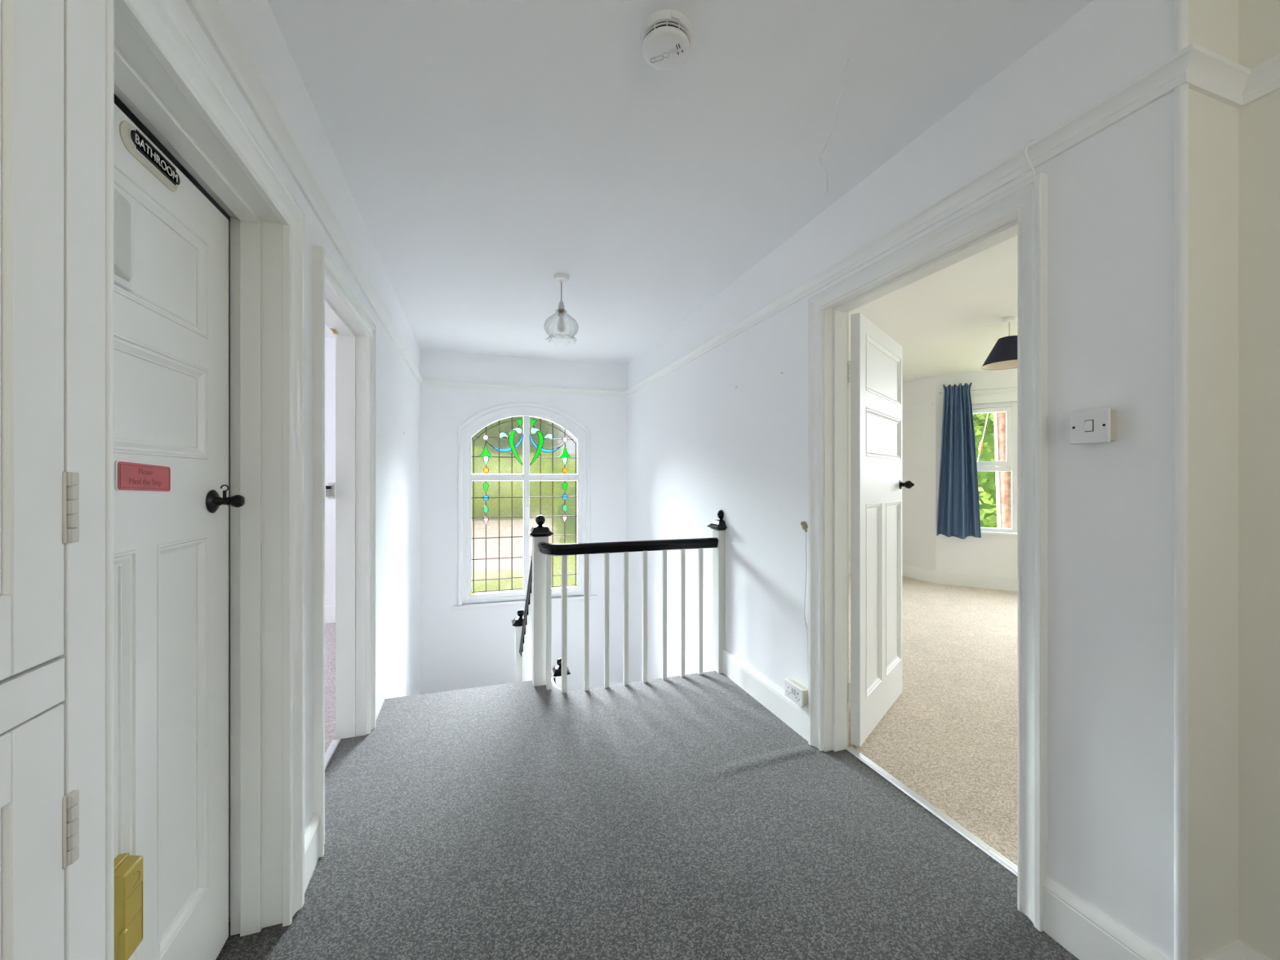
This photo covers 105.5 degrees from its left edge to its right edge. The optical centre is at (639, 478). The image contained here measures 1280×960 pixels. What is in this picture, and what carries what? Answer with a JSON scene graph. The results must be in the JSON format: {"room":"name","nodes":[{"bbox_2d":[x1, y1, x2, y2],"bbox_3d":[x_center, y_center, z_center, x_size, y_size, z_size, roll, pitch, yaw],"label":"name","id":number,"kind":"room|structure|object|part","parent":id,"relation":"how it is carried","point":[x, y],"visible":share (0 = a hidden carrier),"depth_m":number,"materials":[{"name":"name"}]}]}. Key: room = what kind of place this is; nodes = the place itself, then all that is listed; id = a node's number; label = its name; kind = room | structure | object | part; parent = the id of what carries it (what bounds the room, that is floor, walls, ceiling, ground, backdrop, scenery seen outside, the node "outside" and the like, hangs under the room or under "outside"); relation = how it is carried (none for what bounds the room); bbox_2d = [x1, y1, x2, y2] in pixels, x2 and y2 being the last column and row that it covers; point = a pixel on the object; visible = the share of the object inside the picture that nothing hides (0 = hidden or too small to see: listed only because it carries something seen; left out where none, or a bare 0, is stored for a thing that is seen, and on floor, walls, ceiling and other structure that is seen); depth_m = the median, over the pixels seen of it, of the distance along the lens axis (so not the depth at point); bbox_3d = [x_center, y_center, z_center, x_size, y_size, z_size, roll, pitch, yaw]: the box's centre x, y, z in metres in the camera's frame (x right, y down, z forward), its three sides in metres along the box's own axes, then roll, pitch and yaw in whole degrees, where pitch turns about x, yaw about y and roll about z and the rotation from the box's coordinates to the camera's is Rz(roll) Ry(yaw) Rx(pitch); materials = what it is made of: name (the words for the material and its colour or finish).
{"room":"upstairs landing","nodes":[
{"label":"upstairs landing","id":0,"kind":"room"},
{"bbox_2d":[114,93,335,917],"bbox_3d":[-3.298,0.110,2.484,3.370,2.700,3.330,0,0,-18],"label":"wall","id":1,"kind":"structure","parent":0,"point":[330,342],"depth_m":4.26,"materials":[{"name":"white paint"}]},
{"bbox_2d":[324,604,335,623],"bbox_3d":[-3.227,1.200,2.472,3.202,0.180,3.102,0,0,-18],"label":"baseboard","id":2,"kind":"structure","parent":1,"relation":"attached to","point":[330,611],"depth_m":4.25,"materials":[{"name":"white paint"}]},
{"bbox_2d":[164,0,419,829],"bbox_3d":[-1.052,1.385,1.313,0.130,5.250,7.552,0,0,-19],"label":"wall","id":3,"kind":"structure","parent":0,"point":[397,389],"depth_m":2.05,"materials":[{"name":"white paint"}]},
{"bbox_2d":[114,103,244,959],"bbox_3d":[-1.000,0.272,0.996,0.112,1.953,0.704,0,0,-18],"label":"door","id":4,"kind":"structure","parent":3,"relation":"in","point":[171,331],"depth_m":1.11,"materials":[{"name":"white paint"}]},
{"bbox_2d":[114,187,133,291],"bbox_3d":[-0.969,-0.454,0.884,0.043,0.172,0.153,0,0,-18],"label":"holder","id":5,"kind":"object","parent":4,"relation":"attached to","point":[123,207],"visible":0.38,"depth_m":0.92,"materials":[{"name":"white plastic"}]},
{"bbox_2d":[114,852,143,959],"bbox_3d":[-0.959,0.800,0.898,0.047,0.174,0.071,0,0,-18],"label":"box","id":6,"kind":"object","parent":4,"relation":"attached to","point":[128,869],"visible":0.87,"depth_m":0.89,"materials":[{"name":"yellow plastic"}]},
{"bbox_2d":[115,459,170,492],"bbox_3d":[-1.011,-0.003,0.994,0.004,0.065,0.168,0,0,-18],"label":"plaque","id":7,"kind":"object","parent":4,"relation":"attached to","point":[131,476],"visible":1,"depth_m":0.98,"materials":[{"name":"red plastic"}]},
{"bbox_2d":[119,120,179,191],"bbox_3d":[-1.016,-0.666,1.015,0.007,0.056,0.185,0,0,-18],"label":"nameplate","id":8,"kind":"object","parent":4,"relation":"attached to","point":[133,140],"visible":1,"depth_m":1.00,"materials":[{"name":"beige paint"}]},
{"bbox_3d":[-1.018,-0.673,1.025,0.002,0.038,0.161,0,0,-18],"label":"plate","id":9,"kind":"part","parent":8,"relation":"part of","materials":[{"name":"black metal"}]},
{"bbox_3d":[-1.062,0.058,1.254,0.069,0.060,0.060,0,0,-18],"label":"knob","id":10,"kind":"part","parent":4,"relation":"part of","materials":[{"name":"black metal"}]},
{"bbox_2d":[114,0,304,936],"bbox_3d":[-0.936,0.241,1.013,0.168,2.057,0.861,0,0,-18],"label":"door frame","id":11,"kind":"structure","parent":3,"relation":"attached to","point":[161,76],"depth_m":1.35,"materials":[{"name":"white paint"}]},
{"bbox_2d":[304,812,319,892],"bbox_3d":[-1.047,1.198,1.530,0.023,0.183,0.178,0,0,-18],"label":"baseboard","id":12,"kind":"structure","parent":3,"relation":"attached to","point":[312,829],"depth_m":1.55,"materials":[{"name":"white paint"}]},
{"bbox_2d":[324,482,334,498],"bbox_3d":[-1.469,0.058,2.305,0.024,0.077,0.074,0,0,-18],"label":"lock keeper","id":13,"kind":"object","parent":3,"relation":"attached to","point":[330,488],"visible":0.91,"depth_m":2.32,"materials":[{"name":"white metal"}]},
{"bbox_2d":[329,328,338,334],"bbox_3d":[-1.439,-0.688,2.292,0.018,0.015,0.080,0,0,-18],"label":"ball catch","id":14,"kind":"object","parent":3,"relation":"attached to","point":[333,331],"visible":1,"depth_m":2.28,"materials":[{"name":"gold metal"}]},
{"bbox_2d":[313,244,375,857],"bbox_3d":[-1.276,0.247,2.023,0.169,2.045,0.901,0,0,-18],"label":"door frame","id":15,"kind":"structure","parent":3,"relation":"attached to","point":[335,305],"depth_m":2.36,"materials":[{"name":"white paint"}]},
{"bbox_2d":[375,665,384,720],"bbox_3d":[-1.413,1.175,2.616,0.020,0.230,0.310,0,0,-19],"label":"baseboard","id":16,"kind":"structure","parent":3,"relation":"attached to","point":[380,677],"depth_m":2.64,"materials":[{"name":"white paint"}]},
{"bbox_2d":[419,349,626,694],"bbox_3d":[-1.146,1.385,5.122,2.500,5.250,0.270,0,0,-18],"label":"wall","id":17,"kind":"structure","parent":0,"point":[473,647],"depth_m":4.88,"materials":[{"name":"white paint"}]},
{"bbox_2d":[453,401,598,609],"bbox_3d":[-1.148,0.243,4.992,1.440,2.057,0.127,0,0,-18],"label":"window","id":18,"kind":"structure","parent":17,"relation":"in","point":[518,462],"depth_m":4.98,"materials":[{"name":"white paint"}]},
{"bbox_2d":[471,480,523,594],"bbox_3d":[-1.441,0.585,4.928,0.506,1.140,0.012,0,0,-18],"label":"light","id":19,"kind":"object","parent":18,"relation":"attached to","point":[497,506],"depth_m":4.93,"materials":[{"name":"multicoloured"}]},
{"bbox_2d":[471,416,523,473],"bbox_3d":[-1.442,-0.343,4.930,0.506,0.606,0.008,0,0,-18],"label":"light","id":20,"kind":"object","parent":18,"relation":"attached to","point":[497,442],"depth_m":4.93,"materials":[{"name":"multicoloured glass"}]},
{"bbox_3d":[-1.144,1.256,4.980,1.440,0.032,0.102,0,0,-18],"label":"sill","id":21,"kind":"part","parent":18,"relation":"part of","materials":[{"name":"white paint"}]},
{"bbox_2d":[529,480,577,588],"bbox_3d":[-0.903,0.585,5.104,0.506,1.140,0.012,0,0,-18],"label":"light","id":22,"kind":"object","parent":18,"relation":"attached to","point":[557,501],"depth_m":5.12,"materials":[{"name":"multicoloured"}]},
{"bbox_2d":[529,416,577,474],"bbox_3d":[-0.903,-0.343,5.106,0.506,0.606,0.008,0,0,-18],"label":"light","id":23,"kind":"object","parent":18,"relation":"attached to","point":[553,440],"depth_m":5.10,"materials":[{"name":"multicoloured glass"}]},
{"bbox_2d":[215,573,1079,959],"bbox_3d":[0.451,1.367,1.883,9.825,0.227,7.300,0,0,-18],"label":"floor","id":24,"kind":"structure","parent":0,"point":[675,817],"depth_m":1.77,"materials":[{"name":"grey carpet"}]},
{"bbox_2d":[0,0,114,959],"bbox_3d":[-0.398,0.013,-0.197,0.098,2.495,1.672,0,0,-21],"label":"tall cabinet","id":25,"kind":"object","parent":24,"relation":"on","point":[57,56],"visible":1,"depth_m":0.52,"materials":[{"name":"white paint"}]},
{"bbox_3d":[-0.535,0.720,0.223,0.018,0.954,0.636,0,0,-18],"label":"door","id":26,"kind":"part","parent":25,"relation":"part of","materials":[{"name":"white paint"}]},
{"bbox_3d":[-0.535,-0.482,0.223,0.018,1.346,0.636,0,0,-18],"label":"door","id":27,"kind":"part","parent":25,"relation":"part of","materials":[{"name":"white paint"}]},
{"bbox_3d":[-0.387,0.218,-0.233,0.020,0.046,1.596,0,0,-18],"label":"rail","id":28,"kind":"part","parent":25,"relation":"part of","materials":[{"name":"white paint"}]},
{"bbox_2d":[324,738,341,768],"bbox_3d":[-1.351,1.257,2.003,0.039,0.008,0.714,0,0,-18],"label":"threshold strip","id":29,"kind":"object","parent":24,"relation":"on","point":[333,745],"visible":0.28,"depth_m":2.24,"materials":[{"name":"silver metal"}]},
{"bbox_2d":[527,510,727,693],"bbox_3d":[-0.064,0.858,3.037,1.266,1.305,0.281,0,0,-9],"label":"balustrade","id":30,"kind":"object","parent":24,"relation":"on","point":[543,551],"visible":0.81,"depth_m":2.97,"materials":[{"name":"white paint"}]},
{"bbox_3d":[-0.616,0.932,3.007,0.090,1.155,0.090,0,0,-18],"label":"newel post","id":31,"kind":"part","parent":30,"relation":"part of","materials":[{"name":"white paint"}]},
{"bbox_3d":[-0.056,0.416,3.050,1.133,0.065,0.174,0,0,-18],"label":"handrail","id":32,"kind":"part","parent":30,"relation":"part of","materials":[{"name":"black paint"}]},
{"bbox_3d":[0.517,0.897,3.196,0.046,1.125,0.090,0,0,-18],"label":"newel post","id":33,"kind":"part","parent":30,"relation":"part of","materials":[{"name":"white paint"}]},
{"bbox_2d":[846,746,1017,875],"bbox_3d":[1.105,1.257,1.882,0.039,0.008,0.824,0,0,-18],"label":"threshold strip","id":34,"kind":"object","parent":24,"relation":"on","point":[956,826],"visible":0.94,"depth_m":1.81,"materials":[{"name":"silver metal"}]},
{"bbox_2d":[267,0,1093,386],"bbox_3d":[0.549,-1.314,1.862,10.200,0.152,7.600,0,0,-18],"label":"ceiling","id":35,"kind":"structure","parent":0,"point":[486,151],"depth_m":1.80,"materials":[{"name":"white paint"}]},
{"bbox_2d":[543,272,578,344],"bbox_3d":[-0.481,-1.040,2.973,0.208,0.400,0.210,0,0,-18],"label":"pendant light","id":36,"kind":"object","parent":35,"relation":"hanging from","point":[561,277],"visible":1,"depth_m":2.96,"materials":[{"name":"white plastic"}]},
{"bbox_3d":[-0.481,-0.933,2.973,0.208,0.186,0.210,0,0,-18],"label":"lamp shade","id":37,"kind":"part","parent":36,"relation":"part of","materials":[{"name":"clear glass"}]},
{"bbox_3d":[-0.481,-0.945,2.973,0.056,0.103,0.056,0,0,-18],"label":"bulb","id":38,"kind":"part","parent":36,"relation":"part of","materials":[{"name":"white glass"}]},
{"bbox_2d":[640,8,692,70],"bbox_3d":[0.073,-1.213,1.357,0.146,0.054,0.147,0,0,-18],"label":"smoke detector","id":39,"kind":"object","parent":35,"relation":"attached to","point":[665,35],"visible":1,"depth_m":1.32,"materials":[{"name":"white plastic"}]},
{"bbox_2d":[641,19,689,45],"bbox_3d":[0.072,-1.210,1.357,0.133,0.021,0.133,0,0,-34],"label":"vent","id":40,"kind":"object","parent":39,"relation":"attached to","point":[654,32],"depth_m":1.31,"materials":[{"name":"white plastic"}]},
{"bbox_2d":[981,316,1017,369],"bbox_3d":[2.858,-1.061,3.764,0.356,0.358,0.356,0,0,-18],"label":"pendant light","id":41,"kind":"object","parent":35,"relation":"hanging from","point":[1003,355],"visible":0.81,"depth_m":3.73,"materials":[{"name":"black fabric"}]},
{"bbox_3d":[2.858,-0.985,3.764,0.356,0.206,0.356,0,0,-18],"label":"lamp shade","id":42,"kind":"part","parent":41,"relation":"part of","materials":[{"name":"black fabric"}]},
{"bbox_2d":[848,368,1017,577],"bbox_3d":[2.754,0.110,4.102,4.508,2.700,4.750,0,0,-18],"label":"wall","id":43,"kind":"structure","parent":0,"point":[922,427],"depth_m":5.90,"materials":[{"name":"white paint"}]},
{"bbox_2d":[848,403,933,412],"bbox_3d":[2.000,-0.901,5.807,3.005,0.022,0.800,0,0,-18],"label":"trim","id":44,"kind":"structure","parent":43,"relation":"attached to","point":[931,404],"depth_m":6.10,"materials":[{"name":"white paint"}]},
{"bbox_2d":[848,561,1017,591],"bbox_3d":[3.323,1.200,5.064,5.357,0.180,2.497,0,0,38],"label":"baseboard","id":45,"kind":"structure","parent":43,"relation":"attached to","point":[993,582],"depth_m":5.72,"materials":[{"name":"white paint"}]},
{"bbox_2d":[938,386,1017,394],"bbox_3d":[3.948,-1.018,5.569,0.900,0.023,0.102,0,0,31],"label":"curtain rod","id":46,"kind":"object","parent":43,"relation":"attached to","point":[1013,387],"visible":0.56,"depth_m":5.52,"materials":[{"name":"grey"}]},
{"bbox_2d":[936,382,981,538],"bbox_3d":[3.698,-0.207,5.654,0.432,1.803,0.097,0,0,28],"label":"curtain","id":47,"kind":"object","parent":46,"relation":"hanging from","point":[958,516],"visible":1,"depth_m":5.66,"materials":[{"name":"blue fabric"}]},
{"bbox_2d":[970,391,1017,535],"bbox_3d":[3.997,-0.165,5.631,0.820,1.606,0.125,0,0,31],"label":"window","id":48,"kind":"structure","parent":43,"relation":"in","point":[1010,408],"depth_m":5.52,"materials":[{"name":"white paint"}]},
{"bbox_3d":[3.980,-0.179,5.604,0.820,1.578,0.050,0,0,31],"label":"architrave","id":49,"kind":"part","parent":48,"relation":"part of","materials":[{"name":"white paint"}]},
{"bbox_3d":[3.987,0.624,5.614,0.780,0.028,0.085,0,0,31],"label":"sill","id":50,"kind":"part","parent":48,"relation":"part of","materials":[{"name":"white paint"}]},
{"bbox_2d":[626,0,1279,959],"bbox_3d":[1.131,1.385,2.026,0.393,5.250,7.550,0,0,-18],"label":"wall","id":51,"kind":"structure","parent":0,"point":[700,445],"depth_m":1.22,"materials":[{"name":"white paint"}]},
{"bbox_2d":[184,0,1279,397],"bbox_3d":[0.061,-0.920,1.698,2.290,0.064,6.990,0,0,-18],"label":"rail","id":52,"kind":"object","parent":51,"relation":"attached to","point":[1211,74],"visible":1,"depth_m":1.34,"materials":[{"name":"white paint"}]},
{"bbox_2d":[1024,139,1035,177],"bbox_3d":[1.110,-0.908,1.378,0.033,0.106,0.011,0,0,19],"label":"stub","id":53,"kind":"object","parent":52,"relation":"attached to","point":[1028,161],"visible":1,"depth_m":1.38,"materials":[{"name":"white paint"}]},
{"bbox_2d":[722,648,808,741],"bbox_3d":[0.682,1.198,2.739,0.021,0.183,0.895,0,0,-18],"label":"baseboard","id":54,"kind":"structure","parent":51,"relation":"attached to","point":[771,696],"depth_m":2.67,"materials":[{"name":"white paint"}]},
{"bbox_2d":[784,678,808,707],"bbox_3d":[0.775,1.056,2.405,0.050,0.084,0.144,0,0,-18],"label":"wall socket","id":55,"kind":"object","parent":51,"relation":"attached to","point":[794,691],"visible":0.95,"depth_m":2.38,"materials":[{"name":"beige plastic"}]},
{"bbox_2d":[800,520,808,671],"bbox_3d":[0.802,0.523,2.346,0.029,0.898,0.055,0,0,-18],"label":"lead","id":56,"kind":"object","parent":51,"relation":"attached to","point":[803,523],"visible":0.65,"depth_m":2.35,"materials":[{"name":"grey plastic"}]},
{"bbox_2d":[848,312,914,746],"bbox_3d":[1.259,0.237,2.563,0.188,2.018,0.793,0,0,41],"label":"door","id":57,"kind":"structure","parent":51,"relation":"in","point":[875,364],"depth_m":2.45,"materials":[{"name":"white paint"}]},
{"bbox_3d":[1.531,0.034,2.787,0.073,0.054,0.054,0,0,41],"label":"knob","id":58,"kind":"part","parent":57,"relation":"part of","materials":[{"name":"black metal"}]},
{"bbox_2d":[808,172,1048,931],"bbox_3d":[1.046,0.205,1.862,0.188,2.130,1.012,0,0,-18],"label":"door frame","id":59,"kind":"structure","parent":51,"relation":"attached to","point":[1021,211],"depth_m":1.60,"materials":[{"name":"white paint"}]},
{"bbox_2d":[1070,406,1115,444],"bbox_3d":[1.159,-0.134,1.245,0.040,0.089,0.085,0,0,-18],"label":"light switch","id":60,"kind":"object","parent":51,"relation":"attached to","point":[1093,425],"visible":1,"depth_m":1.23,"materials":[{"name":"beige plastic"}]},
{"bbox_2d":[1043,874,1271,959],"bbox_3d":[1.679,1.198,0.045,0.244,0.183,2.845,0,0,-18],"label":"baseboard","id":61,"kind":"structure","parent":51,"relation":"attached to","point":[1081,928],"depth_m":1.25,"materials":[{"name":"white paint"}]},
{"bbox_2d":[1173,0,1188,959],"bbox_3d":[1.229,0.010,1.104,0.022,2.500,0.022,0,0,-18],"label":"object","id":62,"kind":"structure","parent":51,"relation":"attached to","point":[1180,7],"depth_m":1.10,"materials":[{"name":"white paint"}]},
{"bbox_3d":[-0.657,4.060,3.446,2.390,0.100,3.760,0,0,-18],"label":"floor","id":63,"kind":"structure","parent":0,"visible":0},
{"bbox_3d":[-0.767,2.730,3.884,2.062,2.560,2.320,0,0,-18],"label":"staircase","id":64,"kind":"structure","parent":63,"relation":"on","visible":0},
{"bbox_2d":[511,552,532,682],"bbox_3d":[-0.847,1.518,3.620,0.144,2.143,1.205,0,0,-18],"label":"balustrade","id":65,"kind":"object","parent":64,"relation":"on","point":[522,624],"visible":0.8,"depth_m":3.71,"materials":[{"name":"white paint"}]},
{"bbox_3d":[-1.012,1.899,4.125,0.090,1.322,0.090,0,0,-18],"label":"newel post","id":66,"kind":"part","parent":65,"relation":"part of","materials":[{"name":"white paint"}]},
{"bbox_3d":[-0.819,0.968,3.581,0.062,1.042,1.112,0,0,-18],"label":"handrail","id":67,"kind":"part","parent":65,"relation":"part of","materials":[{"name":"black paint"}]},
{"bbox_2d":[551,657,570,688],"bbox_3d":[-0.684,2.172,4.016,0.196,1.375,0.144,0,0,-18],"label":"lower newel","id":68,"kind":"object","parent":64,"relation":"on","point":[557,669],"visible":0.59,"depth_m":3.98,"materials":[{"name":"white paint"}]},
{"bbox_3d":[-0.659,2.237,4.024,0.090,1.245,0.090,0,0,-18],"label":"newel post","id":69,"kind":"part","parent":68,"relation":"part of","materials":[{"name":"white paint"}]},
{"bbox_3d":[0.200,4.260,31.622,140.000,0.100,180.000,0,0,-18],"label":"lawn","id":70,"kind":"structure","parent":0,"visible":0},
{"bbox_2d":[973,413,997,528],"bbox_3d":[12.050,0.362,16.826,7.668,10.407,7.272,0,0,5],"label":"tree","id":71,"kind":"object","parent":70,"relation":"on","point":[986,480],"visible":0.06,"depth_m":14.45,"materials":[{"name":"green plant"}]},
{"label":"outside","id":72,"kind":"structure","parent":0,"visible":0},
{"bbox_3d":[-2.288,4.229,10.235,30.000,0.062,10.120,0,0,-18],"label":"patio","id":73,"kind":"object","parent":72,"visible":0},
{"bbox_2d":[993,412,1011,528],"bbox_3d":[6.723,-0.265,8.979,0.692,8.951,0.280,0,0,-18],"label":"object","id":74,"kind":"object","parent":73,"relation":"on","point":[1003,478],"visible":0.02,"depth_m":8.89,"materials":[{"name":"brown wood"}]},
{"bbox_2d":[977,413,988,461],"bbox_3d":[5.794,0.235,8.518,2.373,7.954,0.072,0,0,-18],"label":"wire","id":75,"kind":"object","parent":74,"relation":"attached to","point":[981,443],"visible":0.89,"depth_m":8.58,"materials":[{"name":"white"}]}
]}

